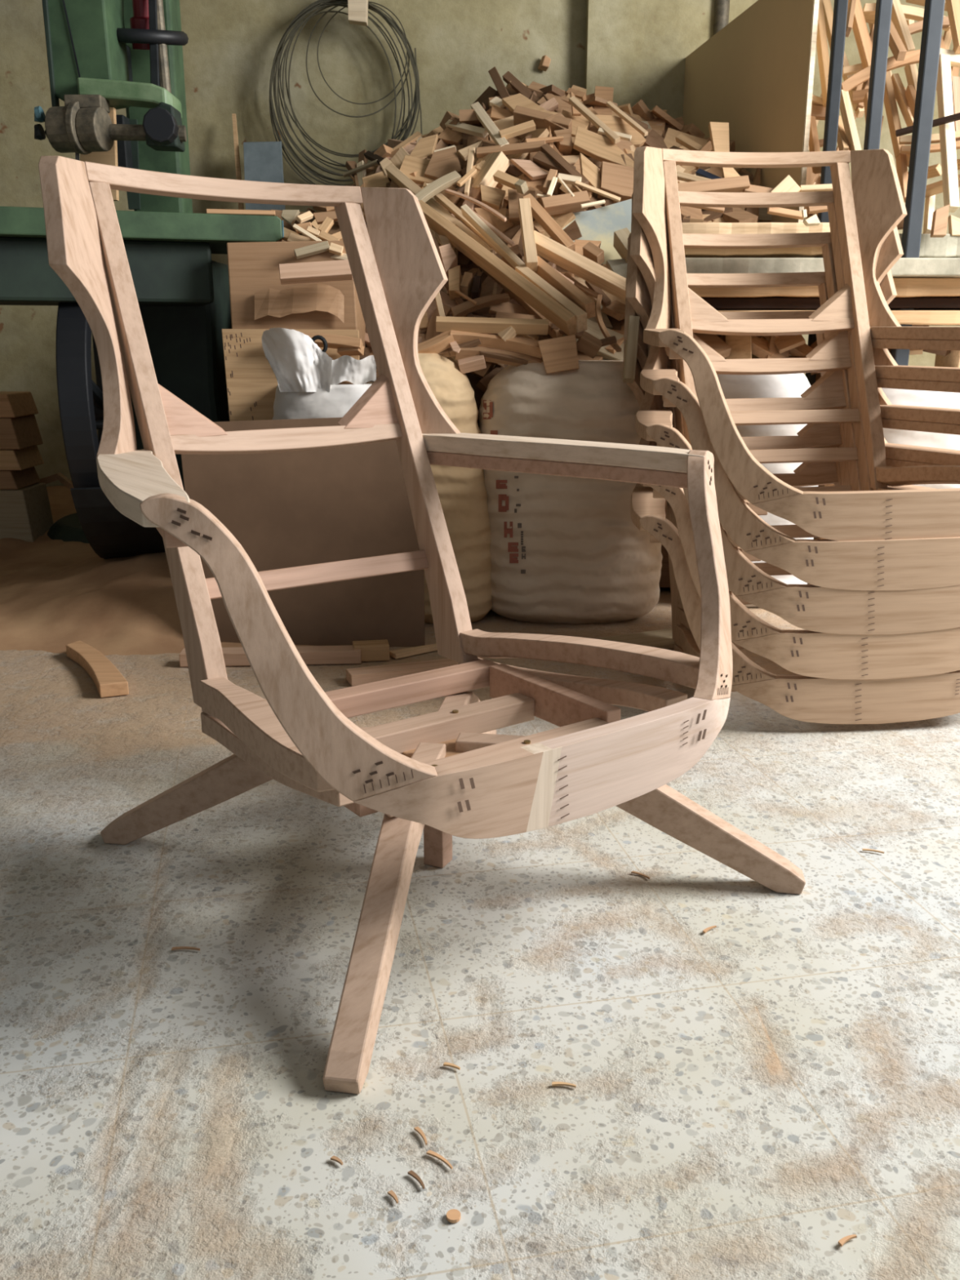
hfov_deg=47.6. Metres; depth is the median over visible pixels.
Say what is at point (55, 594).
pile
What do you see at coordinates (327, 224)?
wood offcut
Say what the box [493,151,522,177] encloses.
wood offcut
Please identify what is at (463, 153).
wood offcut
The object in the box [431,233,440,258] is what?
wood offcut
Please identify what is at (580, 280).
wood offcut
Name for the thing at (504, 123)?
wood offcut
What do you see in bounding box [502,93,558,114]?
wood offcut
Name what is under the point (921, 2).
wood offcut
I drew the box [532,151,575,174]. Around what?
wood offcut
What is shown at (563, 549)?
sack
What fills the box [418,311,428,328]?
wood offcut
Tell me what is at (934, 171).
wood offcut
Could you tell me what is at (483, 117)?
wood offcut
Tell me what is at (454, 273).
wood offcut
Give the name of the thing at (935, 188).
wood offcut
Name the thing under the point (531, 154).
wood offcut
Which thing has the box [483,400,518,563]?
print
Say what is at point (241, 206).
thin lath
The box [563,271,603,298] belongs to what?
wood offcut
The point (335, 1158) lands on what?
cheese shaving
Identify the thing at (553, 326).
wood offcut
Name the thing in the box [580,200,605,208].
wood offcut
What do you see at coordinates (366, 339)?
wood offcut
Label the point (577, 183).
wood offcut
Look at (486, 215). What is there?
wood offcut
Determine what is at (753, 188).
wood offcut
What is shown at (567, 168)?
wood offcut
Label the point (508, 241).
wood offcut
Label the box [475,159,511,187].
wood offcut
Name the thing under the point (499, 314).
wood offcut
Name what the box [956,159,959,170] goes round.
wood offcut
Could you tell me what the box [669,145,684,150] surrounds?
wood offcut
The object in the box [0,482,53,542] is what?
wood block
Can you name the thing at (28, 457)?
wood block
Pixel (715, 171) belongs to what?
wood offcut
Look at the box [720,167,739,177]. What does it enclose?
wood offcut
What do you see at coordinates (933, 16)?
steel post
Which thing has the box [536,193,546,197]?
wood offcut
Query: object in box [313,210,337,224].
wood offcut
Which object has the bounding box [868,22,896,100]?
wood offcut
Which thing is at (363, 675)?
wood strip
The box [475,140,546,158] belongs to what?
wood offcut
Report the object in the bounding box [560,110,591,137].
wood offcut
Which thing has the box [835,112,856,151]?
wood offcut
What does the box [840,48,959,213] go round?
frame
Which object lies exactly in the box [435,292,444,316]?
wood offcut
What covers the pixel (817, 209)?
wood offcut
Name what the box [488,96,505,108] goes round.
wood offcut
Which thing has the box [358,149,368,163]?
wood offcut
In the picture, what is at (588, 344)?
wood offcut
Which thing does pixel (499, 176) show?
wood offcut
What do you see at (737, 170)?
wood offcut
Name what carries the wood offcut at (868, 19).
on the wood offcut
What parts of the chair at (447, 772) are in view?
armrest, post, arm rail, rail, leg, rail, rail, rail, rail, leg, post, post, leg, rail, arm rail, armrest, rail, rail, leg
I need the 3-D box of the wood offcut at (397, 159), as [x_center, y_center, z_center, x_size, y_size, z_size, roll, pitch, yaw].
[-0.235,-1.500,3.468,0.134,0.136,0.065,12,20,37]
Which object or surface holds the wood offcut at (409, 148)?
on the wood offcut
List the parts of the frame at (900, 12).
post, post, rail, post, cross rail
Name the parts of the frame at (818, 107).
post, cross rail, cross rail, cross rail, post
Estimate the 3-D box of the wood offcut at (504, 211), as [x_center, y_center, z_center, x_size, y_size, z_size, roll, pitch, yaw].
[0.034,-1.189,3.183,0.084,0.146,0.081,3,16,10]
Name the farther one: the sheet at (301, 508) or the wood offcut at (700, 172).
the wood offcut at (700, 172)
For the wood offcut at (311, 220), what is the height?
0.052 m
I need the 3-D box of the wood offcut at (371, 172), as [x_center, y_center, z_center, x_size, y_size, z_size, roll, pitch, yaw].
[-0.337,-1.498,3.518,0.197,0.121,0.048,4,16,15]
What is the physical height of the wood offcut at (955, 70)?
0.226 m
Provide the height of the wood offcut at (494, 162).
0.134 m
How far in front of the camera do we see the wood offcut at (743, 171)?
3.48 m
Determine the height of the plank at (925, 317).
0.036 m
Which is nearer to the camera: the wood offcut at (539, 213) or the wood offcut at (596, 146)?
the wood offcut at (539, 213)
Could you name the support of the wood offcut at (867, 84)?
on the wood offcut at (860, 113)
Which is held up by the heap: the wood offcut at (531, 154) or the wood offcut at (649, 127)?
the wood offcut at (649, 127)
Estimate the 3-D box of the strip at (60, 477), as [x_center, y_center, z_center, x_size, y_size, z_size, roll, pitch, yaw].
[-1.448,-0.540,3.776,0.074,0.061,0.436,-14,21,-42]
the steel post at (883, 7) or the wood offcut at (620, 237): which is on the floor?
the steel post at (883, 7)
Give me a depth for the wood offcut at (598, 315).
2.75 m
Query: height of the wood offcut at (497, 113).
0.081 m
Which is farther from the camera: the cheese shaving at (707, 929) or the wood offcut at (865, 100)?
the wood offcut at (865, 100)
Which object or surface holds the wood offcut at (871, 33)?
on the wood offcut at (860, 113)
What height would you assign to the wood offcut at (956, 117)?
0.050 m
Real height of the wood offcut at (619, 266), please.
0.082 m
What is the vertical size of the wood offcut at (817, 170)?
0.043 m
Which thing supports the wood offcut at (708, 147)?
on the wood offcut at (685, 141)
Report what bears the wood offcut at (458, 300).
on the wood offcut at (464, 308)
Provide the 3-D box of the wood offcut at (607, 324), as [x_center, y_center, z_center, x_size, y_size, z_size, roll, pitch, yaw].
[0.268,-0.885,2.960,0.185,0.088,0.050,1,15,3]
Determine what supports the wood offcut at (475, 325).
on the wood offcut at (558, 354)
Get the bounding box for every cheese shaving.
[171,946,199,951]
[330,1155,342,1165]
[387,1190,398,1203]
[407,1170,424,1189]
[413,1126,426,1145]
[426,1150,452,1168]
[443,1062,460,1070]
[551,1081,576,1088]
[631,871,649,879]
[702,925,716,933]
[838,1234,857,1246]
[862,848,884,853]
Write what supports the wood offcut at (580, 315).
on the wood offcut at (588, 344)
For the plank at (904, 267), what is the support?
on the plank at (917, 287)
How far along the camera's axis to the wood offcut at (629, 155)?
3.28 m
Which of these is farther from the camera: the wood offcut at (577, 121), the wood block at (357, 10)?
the wood block at (357, 10)
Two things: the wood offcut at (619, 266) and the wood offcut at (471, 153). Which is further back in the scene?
the wood offcut at (471, 153)
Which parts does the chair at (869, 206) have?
armrest, arm rail, post, rail, rail, rail, rail, rail, rail, post, rail, armrest, arm rail, rail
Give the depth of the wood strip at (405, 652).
2.49 m
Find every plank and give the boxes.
[681,222,830,234]
[684,246,822,257]
[684,257,959,277]
[688,277,959,297]
[702,297,959,310]
[717,310,959,325]
[898,233,959,257]
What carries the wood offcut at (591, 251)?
on the heap
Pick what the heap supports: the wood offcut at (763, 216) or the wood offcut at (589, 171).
the wood offcut at (763, 216)
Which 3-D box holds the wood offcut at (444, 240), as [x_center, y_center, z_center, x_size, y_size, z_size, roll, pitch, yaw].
[-0.096,-1.102,3.021,0.034,0.043,0.041,1,15,3]
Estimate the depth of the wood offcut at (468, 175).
3.16 m
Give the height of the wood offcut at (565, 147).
0.080 m
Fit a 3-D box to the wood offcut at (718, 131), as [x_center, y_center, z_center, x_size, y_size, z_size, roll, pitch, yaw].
[0.669,-1.402,3.045,0.056,0.089,0.038,0,15,1]
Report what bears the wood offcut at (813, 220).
on the plank at (904, 267)
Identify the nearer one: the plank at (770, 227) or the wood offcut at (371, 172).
the plank at (770, 227)
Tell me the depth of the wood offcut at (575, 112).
3.41 m
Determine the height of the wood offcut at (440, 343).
0.076 m
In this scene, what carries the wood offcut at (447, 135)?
on the heap
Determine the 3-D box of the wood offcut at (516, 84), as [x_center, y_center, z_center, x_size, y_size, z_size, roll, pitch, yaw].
[0.221,-1.690,3.499,0.353,0.293,0.030,10,19,33]
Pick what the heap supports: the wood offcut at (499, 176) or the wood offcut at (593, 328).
the wood offcut at (593, 328)
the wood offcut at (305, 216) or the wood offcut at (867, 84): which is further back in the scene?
the wood offcut at (867, 84)
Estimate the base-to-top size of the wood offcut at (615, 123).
0.104 m
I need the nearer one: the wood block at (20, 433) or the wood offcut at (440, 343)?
the wood offcut at (440, 343)
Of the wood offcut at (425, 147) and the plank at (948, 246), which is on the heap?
the wood offcut at (425, 147)
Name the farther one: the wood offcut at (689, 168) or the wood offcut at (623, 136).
the wood offcut at (689, 168)
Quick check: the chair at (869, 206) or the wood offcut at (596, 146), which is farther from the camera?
the wood offcut at (596, 146)
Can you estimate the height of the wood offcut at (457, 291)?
0.043 m
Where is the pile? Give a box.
[0,485,310,655]
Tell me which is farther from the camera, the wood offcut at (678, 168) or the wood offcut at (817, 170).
the wood offcut at (678, 168)
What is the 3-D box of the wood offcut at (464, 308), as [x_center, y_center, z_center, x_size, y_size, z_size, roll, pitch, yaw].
[0.001,-0.890,2.910,0.158,0.070,0.034,-2,16,-8]
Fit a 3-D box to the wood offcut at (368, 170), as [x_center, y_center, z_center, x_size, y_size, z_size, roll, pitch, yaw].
[-0.322,-1.538,3.544,0.159,0.038,0.031,6,17,22]
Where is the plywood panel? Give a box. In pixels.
[222,328,359,421]
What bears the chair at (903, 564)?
on the chair at (811, 607)
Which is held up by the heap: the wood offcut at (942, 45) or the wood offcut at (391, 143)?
the wood offcut at (391, 143)
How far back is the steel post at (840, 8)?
2.88 m
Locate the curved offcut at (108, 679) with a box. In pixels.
[66,640,128,697]
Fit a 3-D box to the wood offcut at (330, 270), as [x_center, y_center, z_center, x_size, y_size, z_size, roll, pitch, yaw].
[-0.399,-0.895,2.647,0.177,0.059,0.042,-2,16,-6]
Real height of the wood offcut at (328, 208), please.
0.043 m
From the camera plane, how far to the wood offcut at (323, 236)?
2.75 m
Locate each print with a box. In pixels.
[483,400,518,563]
[514,475,525,573]
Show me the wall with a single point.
(228, 54)
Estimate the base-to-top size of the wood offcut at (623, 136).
0.042 m
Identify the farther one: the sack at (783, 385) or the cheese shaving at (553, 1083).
the sack at (783, 385)
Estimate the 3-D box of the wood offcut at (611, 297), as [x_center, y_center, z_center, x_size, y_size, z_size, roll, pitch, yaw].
[0.389,-0.971,3.002,0.111,0.146,0.108,4,16,13]
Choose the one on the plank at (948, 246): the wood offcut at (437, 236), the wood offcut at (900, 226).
the wood offcut at (900, 226)
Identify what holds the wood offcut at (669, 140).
on the heap
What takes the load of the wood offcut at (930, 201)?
on the plank at (948, 246)
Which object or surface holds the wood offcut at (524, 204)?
on the wood offcut at (580, 315)
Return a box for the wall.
[0,0,959,486]
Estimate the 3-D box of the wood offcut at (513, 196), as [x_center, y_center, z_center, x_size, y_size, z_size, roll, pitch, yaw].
[0.124,-1.250,3.132,0.088,0.094,0.066,1,15,4]
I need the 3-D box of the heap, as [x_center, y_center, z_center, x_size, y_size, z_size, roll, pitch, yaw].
[0.235,-1.037,3.478,2.120,1.510,1.544,0,15,0]
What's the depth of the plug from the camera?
3.99 m
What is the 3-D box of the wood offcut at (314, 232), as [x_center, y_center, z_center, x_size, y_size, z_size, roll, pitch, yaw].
[-0.425,-1.041,2.773,0.036,0.028,0.015,0,15,0]
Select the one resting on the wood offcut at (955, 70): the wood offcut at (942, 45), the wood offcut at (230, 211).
the wood offcut at (942, 45)
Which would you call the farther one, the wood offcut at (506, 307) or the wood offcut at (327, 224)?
the wood offcut at (506, 307)
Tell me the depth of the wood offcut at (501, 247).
2.98 m
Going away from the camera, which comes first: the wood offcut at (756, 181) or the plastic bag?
the plastic bag
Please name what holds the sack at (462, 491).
on the floor
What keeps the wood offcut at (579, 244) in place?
on the heap
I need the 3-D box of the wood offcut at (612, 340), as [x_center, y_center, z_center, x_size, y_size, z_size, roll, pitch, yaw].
[0.309,-0.728,2.656,0.048,0.028,0.019,0,15,0]
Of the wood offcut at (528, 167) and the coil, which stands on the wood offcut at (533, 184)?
the wood offcut at (528, 167)
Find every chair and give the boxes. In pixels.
[38,155,805,1093]
[622,311,959,724]
[623,271,959,679]
[626,231,959,634]
[630,191,959,591]
[632,146,959,541]
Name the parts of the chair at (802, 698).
armrest, arm rail, post, rail, rail, rail, rail, rail, post, rail, armrest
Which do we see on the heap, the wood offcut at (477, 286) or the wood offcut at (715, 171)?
the wood offcut at (477, 286)
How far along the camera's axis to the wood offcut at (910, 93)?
3.10 m
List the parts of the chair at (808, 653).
arm rail, post, rail, rail, rail, rail, rail, post, rail, arm rail, armrest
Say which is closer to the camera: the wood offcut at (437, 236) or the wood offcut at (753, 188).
the wood offcut at (753, 188)
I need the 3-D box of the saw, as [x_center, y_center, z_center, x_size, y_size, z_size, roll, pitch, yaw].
[-1.326,-1.390,3.161,1.285,2.400,1.536,-5,16,-18]
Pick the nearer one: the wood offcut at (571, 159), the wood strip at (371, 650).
the wood strip at (371, 650)
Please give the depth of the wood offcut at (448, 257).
2.95 m
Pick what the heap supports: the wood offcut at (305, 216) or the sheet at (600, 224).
the sheet at (600, 224)
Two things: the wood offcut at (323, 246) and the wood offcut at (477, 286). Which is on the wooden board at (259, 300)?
the wood offcut at (323, 246)
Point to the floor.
(775, 1084)
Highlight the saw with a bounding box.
[0,0,284,559]
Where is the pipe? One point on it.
(722, 7)
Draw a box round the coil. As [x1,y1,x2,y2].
[269,0,422,186]
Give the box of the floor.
[0,587,959,1279]
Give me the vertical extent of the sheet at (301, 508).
0.554 m
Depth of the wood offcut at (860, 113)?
3.46 m
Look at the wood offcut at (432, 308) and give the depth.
2.97 m
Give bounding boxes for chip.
[446,1208,460,1222]
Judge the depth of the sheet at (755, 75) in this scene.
3.38 m
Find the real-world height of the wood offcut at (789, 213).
0.034 m
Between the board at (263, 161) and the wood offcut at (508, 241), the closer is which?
the wood offcut at (508, 241)
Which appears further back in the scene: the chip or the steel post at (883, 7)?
the steel post at (883, 7)
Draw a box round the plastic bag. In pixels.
[262,327,376,419]
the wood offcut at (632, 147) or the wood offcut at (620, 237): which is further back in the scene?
the wood offcut at (632, 147)
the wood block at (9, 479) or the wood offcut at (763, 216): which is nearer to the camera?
the wood offcut at (763, 216)
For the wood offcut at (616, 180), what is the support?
on the heap
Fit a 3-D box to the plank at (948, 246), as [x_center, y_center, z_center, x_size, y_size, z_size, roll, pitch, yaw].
[1.249,-1.061,2.952,0.399,0.059,0.224,0,15,0]
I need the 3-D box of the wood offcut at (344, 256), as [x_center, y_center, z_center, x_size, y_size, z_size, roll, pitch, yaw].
[-0.357,-0.962,2.732,0.078,0.034,0.020,4,16,15]
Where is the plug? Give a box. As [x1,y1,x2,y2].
[537,55,551,71]
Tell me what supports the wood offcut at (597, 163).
on the heap
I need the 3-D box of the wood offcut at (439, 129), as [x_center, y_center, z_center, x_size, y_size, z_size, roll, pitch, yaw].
[-0.147,-1.705,3.685,0.067,0.092,0.109,8,17,26]
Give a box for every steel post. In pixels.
[805,0,848,386]
[863,0,893,150]
[890,0,945,365]
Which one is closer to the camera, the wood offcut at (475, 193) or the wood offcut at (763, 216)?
the wood offcut at (475, 193)
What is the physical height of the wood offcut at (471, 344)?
0.047 m
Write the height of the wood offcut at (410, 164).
0.134 m
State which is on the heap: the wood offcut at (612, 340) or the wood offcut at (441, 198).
the wood offcut at (441, 198)
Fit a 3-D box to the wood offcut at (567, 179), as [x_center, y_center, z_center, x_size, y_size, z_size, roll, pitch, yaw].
[0.255,-1.316,3.110,0.071,0.036,0.024,3,16,10]
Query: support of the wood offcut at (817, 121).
on the wood offcut
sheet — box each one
[181,417,425,647]
[682,0,819,358]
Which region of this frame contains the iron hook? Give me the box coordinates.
[311,334,328,352]
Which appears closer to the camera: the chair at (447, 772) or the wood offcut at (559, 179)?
the chair at (447, 772)
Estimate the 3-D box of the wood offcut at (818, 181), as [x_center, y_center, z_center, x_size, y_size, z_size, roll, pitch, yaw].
[1.074,-1.434,3.514,0.216,0.123,0.089,-7,17,-24]
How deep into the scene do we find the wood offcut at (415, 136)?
3.56 m
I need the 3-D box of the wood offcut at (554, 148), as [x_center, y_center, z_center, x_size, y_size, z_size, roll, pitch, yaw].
[0.200,-1.464,3.324,0.072,0.189,0.196,-8,17,-28]
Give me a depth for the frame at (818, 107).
3.27 m
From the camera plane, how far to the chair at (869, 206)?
2.46 m
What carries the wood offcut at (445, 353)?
on the sack at (462, 491)
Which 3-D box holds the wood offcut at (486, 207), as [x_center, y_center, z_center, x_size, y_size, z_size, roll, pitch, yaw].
[-0.012,-1.247,3.119,0.236,0.107,0.019,14,20,40]
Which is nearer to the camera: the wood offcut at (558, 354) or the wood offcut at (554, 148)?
the wood offcut at (558, 354)
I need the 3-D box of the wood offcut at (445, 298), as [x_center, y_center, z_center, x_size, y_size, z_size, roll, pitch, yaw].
[-0.139,-0.988,3.041,0.079,0.177,0.229,-10,19,-33]
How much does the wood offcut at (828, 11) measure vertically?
0.242 m
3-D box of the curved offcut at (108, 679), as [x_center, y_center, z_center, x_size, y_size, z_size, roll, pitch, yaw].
[-0.833,0.058,2.356,0.058,0.028,0.379,-9,18,-29]
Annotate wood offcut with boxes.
[206,208,275,216]
[279,259,352,284]
[280,209,299,226]
[281,226,298,241]
[287,232,313,241]
[292,223,321,240]
[293,222,311,233]
[293,240,329,258]
[296,210,313,223]
[303,333,363,350]
[306,217,315,222]
[306,226,319,237]
[312,205,326,212]
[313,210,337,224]
[318,217,333,232]
[318,230,339,240]
[325,206,334,211]
[328,242,343,255]
[330,253,347,260]
[331,231,342,240]
[337,344,364,356]
[342,159,377,177]
[345,160,356,177]
[350,167,382,186]
[354,173,366,186]
[356,160,365,186]
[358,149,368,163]
[360,182,364,211]
[361,170,390,187]
[364,151,384,165]
[364,333,422,347]
[365,165,377,172]
[374,141,417,173]
[379,157,397,177]
[385,164,493,253]
[387,138,417,147]
[389,179,399,187]
[390,146,409,168]
[392,131,422,151]
[399,155,435,184]
[408,133,438,159]
[414,170,461,202]
[417,330,454,353]
[418,200,577,335]
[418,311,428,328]
[424,146,462,179]
[425,125,444,137]
[425,304,451,340]
[426,299,453,320]
[428,226,439,243]
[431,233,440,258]
[433,145,456,151]
[433,192,502,257]
[433,289,457,306]
[435,232,440,244]
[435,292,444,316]
[435,315,548,334]
[437,127,462,145]
[437,349,455,357]
[438,243,457,281]
[439,235,451,245]
[444,119,488,137]
[444,188,506,222]
[444,281,474,317]
[447,338,480,355]
[448,265,461,299]
[449,329,541,358]
[449,341,460,353]
[451,293,509,316]
[454,224,563,337]
[454,288,477,305]
[454,346,542,366]
[457,140,483,160]
[457,167,476,186]
[457,355,486,373]
[459,184,481,225]
[459,271,472,299]
[460,204,524,268]
[461,151,511,190]
[464,146,475,195]
[471,102,509,146]
[471,160,484,178]
[471,208,515,246]
[471,275,481,299]
[473,207,504,233]
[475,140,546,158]
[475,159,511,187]
[479,351,528,364]
[480,184,505,209]
[488,66,510,110]
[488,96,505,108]
[488,115,514,141]
[488,302,528,315]
[490,105,513,121]
[490,208,507,219]
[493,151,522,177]
[493,169,519,189]
[495,311,539,319]
[497,325,517,342]
[498,120,535,139]
[502,71,539,103]
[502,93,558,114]
[507,189,536,222]
[508,262,555,305]
[511,158,547,180]
[513,105,572,134]
[514,178,528,194]
[515,264,586,333]
[518,198,537,271]
[521,138,562,156]
[521,175,557,190]
[522,193,575,251]
[524,136,564,142]
[529,142,547,191]
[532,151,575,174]
[533,230,626,301]
[534,255,595,319]
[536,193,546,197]
[537,334,578,373]
[538,255,550,262]
[539,97,558,111]
[539,190,590,215]
[540,143,588,189]
[542,168,557,193]
[543,112,571,129]
[546,176,557,196]
[547,125,553,147]
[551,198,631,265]
[551,323,583,338]
[552,128,572,155]
[554,268,573,284]
[556,173,581,185]
[557,176,574,196]
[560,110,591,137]
[560,271,574,276]
[562,155,579,165]
[562,319,624,360]
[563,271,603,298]
[568,96,620,143]
[569,91,581,115]
[570,136,583,155]
[572,276,605,306]
[573,126,634,167]
[574,180,620,201]
[574,239,601,256]
[576,330,602,358]
[578,152,600,189]
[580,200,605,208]
[582,241,604,264]
[585,280,610,306]
[587,157,601,167]
[587,302,613,328]
[595,115,645,147]
[595,294,621,351]
[597,127,631,141]
[597,160,633,203]
[600,335,617,346]
[601,263,625,304]
[605,258,627,278]
[606,101,648,136]
[613,227,630,262]
[621,153,634,164]
[622,315,639,382]
[625,112,648,129]
[625,148,634,159]
[630,144,635,151]
[640,120,651,128]
[663,128,707,168]
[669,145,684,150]
[675,133,702,151]
[675,164,684,180]
[676,171,711,182]
[677,167,741,182]
[677,175,750,192]
[678,138,696,172]
[680,205,702,218]
[690,206,724,213]
[695,168,720,179]
[699,140,711,151]
[706,167,751,184]
[708,121,729,151]
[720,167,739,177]
[738,168,753,181]
[742,184,773,192]
[744,168,760,222]
[758,207,806,222]
[767,207,804,219]
[770,174,800,192]
[800,183,832,191]
[801,208,807,217]
[803,213,820,226]
[805,166,821,185]
[805,212,817,218]
[807,205,827,213]
[808,92,822,150]
[812,166,821,173]
[815,177,820,184]
[822,0,844,61]
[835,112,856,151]
[836,115,848,151]
[842,51,864,117]
[845,0,856,37]
[854,23,874,90]
[854,80,869,111]
[862,8,914,25]
[863,92,868,124]
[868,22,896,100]
[888,20,906,61]
[895,112,959,137]
[897,218,903,230]
[904,84,915,117]
[906,0,946,11]
[906,153,910,167]
[907,164,942,178]
[923,195,935,233]
[924,173,959,198]
[930,204,949,237]
[935,28,951,92]
[940,35,953,76]
[945,0,959,53]
[947,214,959,235]
[951,48,959,76]
[951,75,959,141]
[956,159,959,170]
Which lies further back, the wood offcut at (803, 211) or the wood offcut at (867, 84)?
the wood offcut at (867, 84)
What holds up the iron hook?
on the plastic bag
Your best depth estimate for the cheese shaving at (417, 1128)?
0.99 m
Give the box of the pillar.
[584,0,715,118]
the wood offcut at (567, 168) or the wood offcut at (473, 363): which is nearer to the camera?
the wood offcut at (473, 363)
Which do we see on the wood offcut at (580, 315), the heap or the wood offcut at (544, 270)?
the wood offcut at (544, 270)
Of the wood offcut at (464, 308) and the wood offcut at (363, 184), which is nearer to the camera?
the wood offcut at (464, 308)
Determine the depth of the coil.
3.96 m
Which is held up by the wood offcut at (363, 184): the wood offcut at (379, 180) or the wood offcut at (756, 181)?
the wood offcut at (379, 180)
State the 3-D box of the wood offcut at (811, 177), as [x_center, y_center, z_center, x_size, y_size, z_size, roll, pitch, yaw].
[1.039,-1.401,3.470,0.086,0.252,0.189,6,16,19]
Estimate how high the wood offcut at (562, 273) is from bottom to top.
0.230 m
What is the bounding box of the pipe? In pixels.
[713,0,729,35]
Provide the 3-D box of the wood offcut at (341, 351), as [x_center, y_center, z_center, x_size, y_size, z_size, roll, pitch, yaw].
[-0.320,-0.720,2.696,0.062,0.037,0.037,5,16,19]
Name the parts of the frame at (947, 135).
post, rail, cross rail, cross rail, post, rail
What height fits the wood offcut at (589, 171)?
0.119 m
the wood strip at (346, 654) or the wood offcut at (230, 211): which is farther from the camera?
the wood offcut at (230, 211)
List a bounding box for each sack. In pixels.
[417,353,492,623]
[478,360,662,623]
[716,373,817,607]
[881,387,959,488]
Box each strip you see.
[40,472,73,489]
[179,644,361,666]
[346,656,484,686]
[352,639,389,662]
[389,643,437,658]
[594,628,675,648]
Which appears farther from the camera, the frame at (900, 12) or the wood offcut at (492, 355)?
the frame at (900, 12)
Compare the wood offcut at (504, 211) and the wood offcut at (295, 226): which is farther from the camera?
the wood offcut at (504, 211)
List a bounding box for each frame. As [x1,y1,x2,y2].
[808,0,829,173]
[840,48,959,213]
[842,62,913,202]
[847,0,950,91]
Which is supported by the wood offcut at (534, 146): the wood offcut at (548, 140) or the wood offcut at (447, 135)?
the wood offcut at (548, 140)
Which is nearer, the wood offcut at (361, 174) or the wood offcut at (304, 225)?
the wood offcut at (304, 225)
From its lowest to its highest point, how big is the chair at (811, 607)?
0.794 m
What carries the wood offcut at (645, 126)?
on the heap
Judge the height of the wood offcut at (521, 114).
0.099 m
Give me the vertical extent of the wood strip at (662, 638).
0.012 m
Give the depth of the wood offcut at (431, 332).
2.94 m
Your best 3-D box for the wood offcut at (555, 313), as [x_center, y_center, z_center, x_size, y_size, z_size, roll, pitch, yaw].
[0.027,-0.996,2.878,0.050,0.376,0.718,-10,19,-33]
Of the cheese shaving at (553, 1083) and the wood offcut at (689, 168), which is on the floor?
the cheese shaving at (553, 1083)
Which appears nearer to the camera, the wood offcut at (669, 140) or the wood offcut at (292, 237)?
the wood offcut at (292, 237)
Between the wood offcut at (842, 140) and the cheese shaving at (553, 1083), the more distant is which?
the wood offcut at (842, 140)
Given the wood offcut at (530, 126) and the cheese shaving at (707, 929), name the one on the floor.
the cheese shaving at (707, 929)
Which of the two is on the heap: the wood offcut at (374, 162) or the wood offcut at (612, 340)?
the wood offcut at (374, 162)
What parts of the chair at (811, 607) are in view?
armrest, post, rail, rail, rail, rail, post, rail, armrest, arm rail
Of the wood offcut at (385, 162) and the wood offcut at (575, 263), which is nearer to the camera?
the wood offcut at (575, 263)
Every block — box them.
[0,391,38,417]
[0,414,43,449]
[0,445,44,470]
[0,466,40,489]
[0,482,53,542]
[347,0,368,26]
[807,373,834,584]
[934,350,959,367]
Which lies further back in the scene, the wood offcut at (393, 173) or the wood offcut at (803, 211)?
the wood offcut at (393, 173)
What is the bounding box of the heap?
[270,80,951,587]
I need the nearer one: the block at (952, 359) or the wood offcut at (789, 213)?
the wood offcut at (789, 213)
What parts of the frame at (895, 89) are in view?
cross rail, post, post, post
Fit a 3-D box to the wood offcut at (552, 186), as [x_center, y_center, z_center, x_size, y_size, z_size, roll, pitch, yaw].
[0.202,-1.272,3.057,0.015,0.061,0.065,6,16,20]
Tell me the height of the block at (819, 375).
0.728 m
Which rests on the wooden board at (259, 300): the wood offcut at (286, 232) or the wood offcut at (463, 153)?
the wood offcut at (286, 232)
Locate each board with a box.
[80,106,119,200]
[226,240,365,347]
[243,141,285,210]
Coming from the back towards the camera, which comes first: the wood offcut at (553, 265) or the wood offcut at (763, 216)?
the wood offcut at (763, 216)
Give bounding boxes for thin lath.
[231,113,244,209]
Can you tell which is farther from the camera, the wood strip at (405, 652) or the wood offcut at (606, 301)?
the wood offcut at (606, 301)
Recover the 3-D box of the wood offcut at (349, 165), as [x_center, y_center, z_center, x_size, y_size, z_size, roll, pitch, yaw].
[-0.326,-1.405,3.478,0.034,0.274,0.355,-11,19,-35]
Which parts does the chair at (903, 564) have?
armrest, arm rail, post, rail, rail, rail, rail, rail, post, rail, armrest, arm rail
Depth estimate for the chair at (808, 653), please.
1.99 m
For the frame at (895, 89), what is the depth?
3.16 m
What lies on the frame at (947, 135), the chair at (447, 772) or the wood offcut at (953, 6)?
the wood offcut at (953, 6)
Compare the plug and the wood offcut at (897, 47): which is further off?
the plug
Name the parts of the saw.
plate, blade, guide plate, slide rail, clamp knob, guide rod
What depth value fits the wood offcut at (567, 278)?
2.87 m
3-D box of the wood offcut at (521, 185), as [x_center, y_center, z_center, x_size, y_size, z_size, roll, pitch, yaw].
[0.119,-1.292,3.101,0.036,0.042,0.036,-15,21,-42]
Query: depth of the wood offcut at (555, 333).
2.91 m
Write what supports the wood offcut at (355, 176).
on the heap
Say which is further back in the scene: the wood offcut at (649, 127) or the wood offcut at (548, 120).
the wood offcut at (649, 127)

